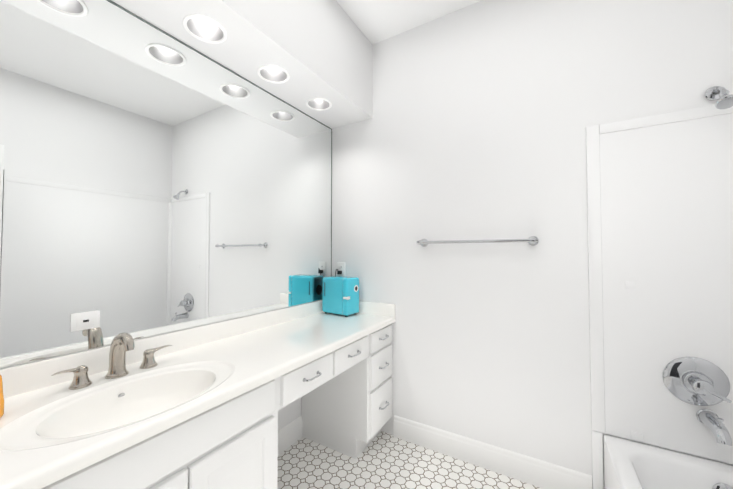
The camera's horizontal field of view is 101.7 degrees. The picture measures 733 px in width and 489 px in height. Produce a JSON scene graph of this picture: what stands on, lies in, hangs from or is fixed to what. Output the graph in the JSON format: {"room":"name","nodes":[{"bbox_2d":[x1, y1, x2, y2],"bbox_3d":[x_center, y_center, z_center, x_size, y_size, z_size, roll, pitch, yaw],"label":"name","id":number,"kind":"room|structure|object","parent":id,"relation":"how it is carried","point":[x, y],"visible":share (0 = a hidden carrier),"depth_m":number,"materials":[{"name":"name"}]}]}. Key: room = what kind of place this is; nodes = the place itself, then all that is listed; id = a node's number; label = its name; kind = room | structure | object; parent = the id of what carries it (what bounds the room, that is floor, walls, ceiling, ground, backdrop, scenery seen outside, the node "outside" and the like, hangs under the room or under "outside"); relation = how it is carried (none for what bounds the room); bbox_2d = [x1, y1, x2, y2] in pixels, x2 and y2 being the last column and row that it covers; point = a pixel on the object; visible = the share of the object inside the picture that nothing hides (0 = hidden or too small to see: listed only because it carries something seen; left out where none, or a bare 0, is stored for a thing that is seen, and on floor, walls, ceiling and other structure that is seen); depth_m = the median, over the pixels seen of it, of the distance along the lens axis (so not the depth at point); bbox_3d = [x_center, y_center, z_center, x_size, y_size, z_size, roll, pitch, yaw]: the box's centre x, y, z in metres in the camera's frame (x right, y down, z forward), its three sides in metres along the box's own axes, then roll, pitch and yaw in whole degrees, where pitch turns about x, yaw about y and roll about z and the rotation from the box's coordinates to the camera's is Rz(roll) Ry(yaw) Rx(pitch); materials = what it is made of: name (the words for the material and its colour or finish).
{"room":"bathroom","nodes":[
{"label":"bathroom","id":0,"kind":"room"},
{"bbox_2d":[0,300,318,430],"bbox_3d":[-1.065,-0.108,1.168,0.100,2.820,3.100,-1,-2,31],"label":"wall","id":1,"kind":"structure","parent":0,"point":[289,413],"depth_m":1.95,"materials":[{"name":"white paint"}]},
{"bbox_2d":[0,0,331,367],"bbox_3d":[-0.889,-0.281,1.357,0.011,1.351,2.397,-1,-2,31],"label":"mirror","id":2,"kind":"object","parent":1,"relation":"attached to","point":[154,180],"visible":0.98,"depth_m":1.24,"materials":[{"name":"clear glass"}]},
{"bbox_2d":[70,310,99,331],"bbox_3d":[-1.032,0.281,1.097,0.006,0.064,0.082,-1,-2,31],"label":"electrical outlet","id":3,"kind":"object","parent":2,"relation":"attached to","point":[80,320],"depth_m":1.09,"materials":[{"name":"white plastic"}]},
{"bbox_2d":[278,416,301,454],"bbox_3d":[-0.627,1.247,1.760,0.014,0.141,0.701,-1,-2,31],"label":"baseboard","id":4,"kind":"structure","parent":1,"relation":"attached to","point":[289,434],"depth_m":1.96,"materials":[{"name":"white paint"}]},
{"bbox_2d":[111,0,372,128],"bbox_3d":[-0.859,-1.243,1.074,0.380,0.555,2.900,-1,-2,31],"label":"soffit","id":5,"kind":"structure","parent":0,"point":[319,48],"depth_m":1.61,"materials":[{"name":"white paint"}]},
{"bbox_2d":[183,14,226,43],"bbox_3d":[-0.718,-1.016,1.334,0.174,0.126,0.174,-1,-2,31],"label":"recessed light","id":6,"kind":"object","parent":5,"relation":"in","point":[203,28],"visible":0.6,"depth_m":1.38,"materials":[{"name":"white paint"}]},
{"bbox_2d":[257,65,289,83],"bbox_3d":[-0.519,-1.007,1.669,0.174,0.126,0.174,-1,-2,31],"label":"recessed light","id":7,"kind":"object","parent":5,"relation":"in","point":[275,74],"visible":0.46,"depth_m":1.72,"materials":[{"name":"white paint"}]},
{"bbox_2d":[306,97,331,110],"bbox_3d":[-0.320,-0.999,2.004,0.174,0.126,0.174,-1,-2,31],"label":"recessed light","id":8,"kind":"object","parent":5,"relation":"in","point":[318,104],"visible":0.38,"depth_m":2.06,"materials":[{"name":"white paint"}]},
{"bbox_2d":[336,0,480,44],"bbox_3d":[0.035,-1.584,0.551,2.660,0.100,3.100,-1,-2,31],"label":"ceiling","id":9,"kind":"structure","parent":0,"point":[375,21],"depth_m":1.94,"materials":[{"name":"white paint"}]},
{"bbox_2d":[277,431,541,488],"bbox_3d":[0.035,1.335,0.477,2.660,0.100,3.100,-1,-2,31],"label":"floor","id":10,"kind":"structure","parent":0,"point":[383,460],"depth_m":1.74,"materials":[{"name":"tile"}]},
{"bbox_2d":[0,312,395,488],"bbox_3d":[-0.645,0.910,1.182,0.576,0.785,2.398,-1,-2,31],"label":"bathroom vanity","id":11,"kind":"object","parent":10,"relation":"on","point":[199,407],"depth_m":1.06,"materials":[{"name":"white paint"}]},
{"bbox_2d":[0,375,3,417],"bbox_3d":[-1.021,0.376,0.786,0.086,0.193,0.066,1,-2,-39],"label":"soap bottle","id":12,"kind":"object","parent":11,"relation":"on","point":[1,400],"visible":0.96,"depth_m":0.81,"materials":[{"name":"orange plastic"}]},
{"bbox_2d":[51,332,171,389],"bbox_3d":[-0.885,0.399,1.081,0.145,0.161,0.354,-1,-2,31],"label":"faucet","id":13,"kind":"object","parent":11,"relation":"on","point":[121,344],"visible":1,"depth_m":1.07,"materials":[{"name":"silver metal"}]},
{"bbox_2d":[322,269,358,316],"bbox_3d":[-0.191,0.345,2.205,0.272,0.326,0.178,-1,-2,36],"label":"mini fridge","id":14,"kind":"object","parent":11,"relation":"on","point":[340,295],"visible":0.98,"depth_m":2.12,"materials":[{"name":"teal plastic"}]},
{"bbox_2d":[603,435,732,488],"bbox_3d":[1.149,1.106,0.693,0.756,0.370,1.398,-1,-2,31],"label":"bathtub","id":15,"kind":"object","parent":10,"relation":"on","point":[628,464],"visible":1,"depth_m":1.29,"materials":[{"name":"white ceramic"}]},
{"bbox_2d":[332,0,732,478],"bbox_3d":[0.801,-0.092,1.803,2.460,2.820,0.100,-1,-2,31],"label":"wall","id":16,"kind":"structure","parent":0,"point":[486,113],"depth_m":1.75,"materials":[{"name":"white paint"}]},
{"bbox_2d":[337,262,344,275],"bbox_3d":[-0.198,0.197,2.327,0.072,0.116,0.007,-1,-2,31],"label":"electrical outlet","id":17,"kind":"object","parent":16,"relation":"attached to","point":[340,266],"visible":0.88,"depth_m":2.32,"materials":[{"name":"white plastic"}]},
{"bbox_2d":[416,236,538,246],"bbox_3d":[0.636,-0.017,1.792,0.689,0.054,0.082,-1,-2,31],"label":"towel rail","id":18,"kind":"object","parent":16,"relation":"attached to","point":[533,240],"visible":1,"depth_m":1.73,"materials":[{"name":"silver metal"}]},
{"bbox_2d":[393,415,591,488],"bbox_3d":[0.663,1.248,1.785,1.102,0.141,0.014,-1,-2,31],"label":"baseboard","id":19,"kind":"structure","parent":16,"relation":"attached to","point":[528,469],"depth_m":1.74,"materials":[{"name":"white paint"}]},
{"bbox_2d":[705,86,732,108],"bbox_3d":[1.494,-0.629,1.255,0.067,0.137,0.143,-1,-2,31],"label":"shower head","id":20,"kind":"object","parent":16,"relation":"attached to","point":[724,97],"visible":1,"depth_m":1.24},
{"bbox_3d":[1.136,-0.141,-0.140,0.100,2.820,3.100,-1,-2,31],"label":"wall","id":21,"kind":"structure","parent":0,"visible":0},
{"bbox_2d":[599,113,732,463],"bbox_3d":[1.163,0.169,0.721,0.781,1.499,1.425,-1,-2,31],"label":"wall","id":22,"kind":"structure","parent":21,"relation":"attached to","point":[667,229],"depth_m":1.38,"materials":[{"name":"white plastic"}]},
{"bbox_2d":[586,104,732,488],"bbox_3d":[1.473,0.345,1.324,0.780,1.922,0.017,-1,-2,31],"label":"trim","id":23,"kind":"structure","parent":22,"relation":"attached to","point":[593,132],"depth_m":1.48,"materials":[{"name":"white plastic"}]},
{"bbox_2d":[663,357,731,405],"bbox_3d":[1.437,0.606,1.288,0.210,0.210,0.091,-1,-2,31],"label":"shower valve","id":24,"kind":"object","parent":22,"relation":"attached to","point":[696,381],"visible":1,"depth_m":1.31,"materials":[{"name":"silver metal"}]},
{"bbox_2d":[696,409,731,445],"bbox_3d":[1.449,0.750,1.236,0.068,0.098,0.162,-1,-2,31],"label":"tub spout","id":25,"kind":"object","parent":22,"relation":"attached to","point":[712,421],"visible":1,"depth_m":1.22,"materials":[{"name":"silver metal"}]}
]}

